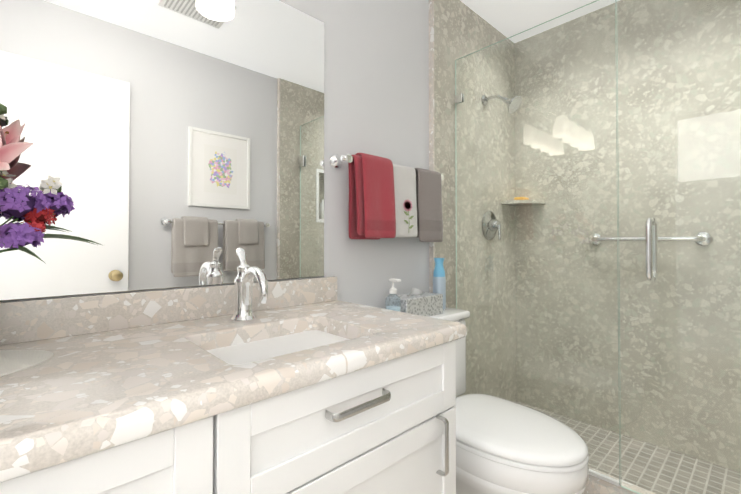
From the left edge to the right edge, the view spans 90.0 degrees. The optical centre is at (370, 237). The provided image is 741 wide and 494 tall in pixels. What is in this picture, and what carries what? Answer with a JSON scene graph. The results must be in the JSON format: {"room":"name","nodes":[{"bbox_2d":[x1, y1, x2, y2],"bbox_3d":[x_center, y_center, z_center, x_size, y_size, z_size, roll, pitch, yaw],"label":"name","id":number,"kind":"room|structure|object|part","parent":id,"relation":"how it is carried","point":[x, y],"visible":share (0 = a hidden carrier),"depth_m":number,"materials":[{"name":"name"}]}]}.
{"room":"bathroom","nodes":[
{"label":"bathroom","id":0,"kind":"room"},
{"bbox_2d":[0,0,428,308],"bbox_3d":[-0.531,-0.091,1.139,4.160,2.390,0.120,1,-1,-43],"label":"wall","id":1,"kind":"structure","parent":0,"point":[376,77],"depth_m":1.56,"materials":[{"name":"white paint"}]},
{"bbox_2d":[0,0,324,300],"bbox_3d":[-0.596,-0.337,0.995,1.155,0.954,0.006,1,-1,-43],"label":"mirror","id":2,"kind":"object","parent":1,"relation":"attached to","point":[178,143],"visible":1,"depth_m":1.02,"materials":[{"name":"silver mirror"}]},
{"bbox_2d":[0,276,336,344],"bbox_3d":[-0.572,0.187,0.998,1.207,0.090,0.019,1,-1,-43],"label":"backsplash","id":3,"kind":"structure","parent":1,"relation":"attached to","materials":[{"name":"stone"}]},
{"bbox_2d":[329,153,443,241],"bbox_3d":[0.114,-0.153,1.577,0.632,0.343,0.120,1,-1,-43],"label":"towel rail","id":4,"kind":"object","parent":1,"relation":"attached to","point":[388,198],"visible":1,"depth_m":1.47,"materials":[{"name":"red fabric"}]},
{"bbox_2d":[434,0,515,401],"bbox_3d":[0.627,-0.078,2.126,0.880,2.390,0.020,1,-1,-43],"label":"stone wall","id":5,"kind":"structure","parent":0,"point":[461,29],"depth_m":2.09,"materials":[{"name":"beige stone"}]},
{"bbox_2d":[429,0,434,292],"bbox_3d":[0.301,-0.082,1.819,0.014,2.390,0.023,1,-1,-43],"label":"trim","id":6,"kind":"structure","parent":5,"relation":"attached to","point":[431,128],"depth_m":1.82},
{"bbox_2d":[482,211,500,239],"bbox_3d":[0.724,-0.072,2.146,0.170,0.171,0.082,1,-1,-43],"label":"shower valve","id":7,"kind":"object","parent":5,"relation":"attached to","point":[486,217],"depth_m":2.13,"materials":[{"name":"silver metal"}]},
{"bbox_2d":[481,95,521,113],"bbox_3d":[0.734,-0.755,2.072,0.098,0.147,0.216,1,-1,-43],"label":"shower head","id":8,"kind":"object","parent":5,"relation":"attached to","point":[507,101],"depth_m":2.03},
{"bbox_2d":[501,197,544,205],"bbox_3d":[0.936,-0.229,2.272,0.190,0.045,0.190,1,-1,-43],"label":"corner shelf","id":9,"kind":"object","parent":5,"relation":"attached to","point":[530,202],"depth_m":2.24,"materials":[{"name":"stone"}]},
{"bbox_2d":[583,467,656,493],"bbox_3d":[0.953,1.022,1.389,0.100,0.170,1.480,1,-1,-43],"label":"sill","id":10,"kind":"structure","parent":5,"relation":"attached to","point":[595,485],"depth_m":1.41,"materials":[{"name":"stone"}]},
{"bbox_2d":[455,0,619,485],"bbox_3d":[0.695,0.001,1.678,0.022,1.880,0.724,1,-1,-43],"label":"glass","id":11,"kind":"object","parent":10,"relation":"on","point":[459,98],"visible":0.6,"depth_m":1.60,"materials":[{"name":"clear glass"}]},
{"bbox_2d":[460,0,619,42],"bbox_3d":[0.028,-1.344,0.556,4.160,0.100,1.760,1,-1,-43],"label":"ceiling","id":12,"kind":"structure","parent":0,"point":[508,18],"depth_m":2.10,"materials":[{"name":"white paint"}]},
{"bbox_2d":[515,0,740,472],"bbox_3d":[1.453,-0.082,1.871,0.020,2.390,1.480,1,-1,-43],"label":"stone wall","id":13,"kind":"structure","parent":0,"point":[547,276],"depth_m":1.93,"materials":[{"name":"beige stone"}]},
{"bbox_2d":[589,232,712,245],"bbox_3d":[1.383,0.006,1.880,0.066,0.064,0.514,1,-1,-43],"label":"grab rail","id":14,"kind":"object","parent":13,"relation":"attached to","point":[701,237],"depth_m":1.78,"materials":[{"name":"silver metal"}]},
{"bbox_3d":[0.028,1.146,0.524,4.160,0.100,1.760,1,-1,-43],"label":"floor","id":15,"kind":"structure","parent":0,"visible":0},
{"bbox_2d":[0,248,466,493],"bbox_3d":[-0.373,0.561,0.795,1.227,1.074,0.580,1,-1,-43],"label":"bathroom vanity","id":16,"kind":"object","parent":15,"relation":"on","point":[244,383],"visible":1,"depth_m":0.72,"materials":[{"name":"white stone"}]},
{"bbox_2d":[0,350,53,376],"bbox_3d":[-0.752,0.225,0.594,0.372,0.003,0.300,1,-1,-43],"label":"placemat","id":17,"kind":"object","parent":16,"relation":"on","point":[12,361],"visible":1,"depth_m":0.68,"materials":[{"name":"white"}]},
{"bbox_2d":[0,103,101,262],"bbox_3d":[-0.736,-0.036,0.691,0.410,0.521,0.189,1,-1,-43],"label":"flowers","id":18,"kind":"object","parent":17,"relation":"on","point":[39,209],"visible":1,"depth_m":0.74,"materials":[{"name":"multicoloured plant"}]},
{"bbox_3d":[-0.450,0.360,0.389,0.551,0.178,0.020,1,-1,-43],"label":"drawer","id":19,"kind":"part","parent":16,"relation":"part of","materials":[{"name":"white wood"}]},
{"bbox_2d":[231,248,267,321],"bbox_3d":[-0.328,0.130,1.021,0.070,0.204,0.167,1,-1,-43],"label":"faucet","id":20,"kind":"object","parent":16,"relation":"on","point":[244,280],"depth_m":1.03,"materials":[{"name":"silver metal"}]},
{"bbox_3d":[-0.009,0.365,0.800,0.644,0.178,0.020,1,-1,-43],"label":"drawer","id":21,"kind":"part","parent":16,"relation":"part of","materials":[{"name":"white wood"}]},
{"bbox_3d":[-0.019,0.341,0.757,0.161,0.017,0.031,1,-1,-43],"label":"handle","id":22,"kind":"part","parent":16,"relation":"part of","materials":[{"name":"silver metal"}]},
{"bbox_3d":[-0.009,0.722,0.796,0.644,0.525,0.020,1,-1,-43],"label":"door","id":23,"kind":"part","parent":16,"relation":"part of","materials":[{"name":"white wood"}]},
{"bbox_2d":[429,307,588,493],"bbox_3d":[0.413,0.717,1.414,0.430,0.779,0.744,1,-1,-43],"label":"toilet","id":24,"kind":"object","parent":15,"relation":"on","point":[504,446],"visible":0.62,"depth_m":1.21,"materials":[{"name":"white ceramic"}]},
{"bbox_2d":[385,279,400,310],"bbox_3d":[0.087,0.243,1.432,0.062,0.168,0.063,1,-1,-43],"label":"soap pump","id":25,"kind":"object","parent":24,"relation":"on","point":[392,290],"visible":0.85,"depth_m":1.42,"materials":[{"name":"white"}]},
{"bbox_2d":[385,288,442,316],"bbox_3d":[0.188,0.271,1.573,0.240,0.116,0.120,1,-1,-43],"label":"tissue box","id":26,"kind":"object","parent":24,"relation":"on","point":[418,302],"visible":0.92,"depth_m":1.53,"materials":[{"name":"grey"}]},
{"bbox_2d":[433,258,445,308],"bbox_3d":[0.322,0.212,1.734,0.060,0.238,0.060,1,-1,-43],"label":"air freshener","id":27,"kind":"object","parent":24,"relation":"on","point":[439,282],"visible":0.83,"depth_m":1.71,"materials":[{"name":"blue plastic"}]},
{"bbox_3d":[0.230,0.347,1.615,0.430,0.034,0.208,1,-1,-43],"label":"tank lid","id":28,"kind":"part","parent":24,"relation":"part of","materials":[{"name":"white ceramic"}]},
{"bbox_3d":[0.227,0.538,1.616,0.410,0.345,0.194,1,-1,-43],"label":"tank","id":29,"kind":"part","parent":24,"relation":"part of","materials":[{"name":"white ceramic"}]},
{"bbox_3d":[0.490,0.672,1.332,0.398,0.032,0.515,1,-1,-43],"label":"lid","id":30,"kind":"part","parent":24,"relation":"part of","materials":[{"name":"white ceramic"}]},
{"bbox_3d":[0.489,0.698,1.333,0.400,0.014,0.520,1,-1,-43],"label":"seat","id":31,"kind":"part","parent":24,"relation":"part of","materials":[{"name":"white plastic"}]},
{"bbox_2d":[515,401,740,493],"bbox_3d":[1.218,1.075,1.636,0.625,0.070,1.480,1,-1,-43],"label":"shower floor","id":32,"kind":"structure","parent":15,"relation":"on","point":[647,461],"depth_m":1.69,"materials":[{"name":"tile"}]},
{"bbox_3d":[1.465,-0.095,0.855,0.370,2.390,0.020,1,-1,-43],"label":"stone wall","id":33,"kind":"structure","parent":0,"visible":0},
{"bbox_2d":[616,0,740,493],"bbox_3d":[1.200,-0.006,1.138,0.010,1.880,0.745,1,-1,-43],"label":"shower glass door","id":34,"kind":"structure","parent":33,"relation":"attached to","point":[676,246],"depth_m":1.28,"materials":[{"name":"clear glass"}]},
{"bbox_2d":[645,217,657,280],"bbox_3d":[1.014,0.041,1.336,0.119,0.229,0.019,1,-1,-43],"label":"door pull","id":35,"kind":"object","parent":34,"relation":"attached to","point":[650,231],"visible":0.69,"depth_m":1.30,"materials":[{"name":"silver metal"}]}
]}

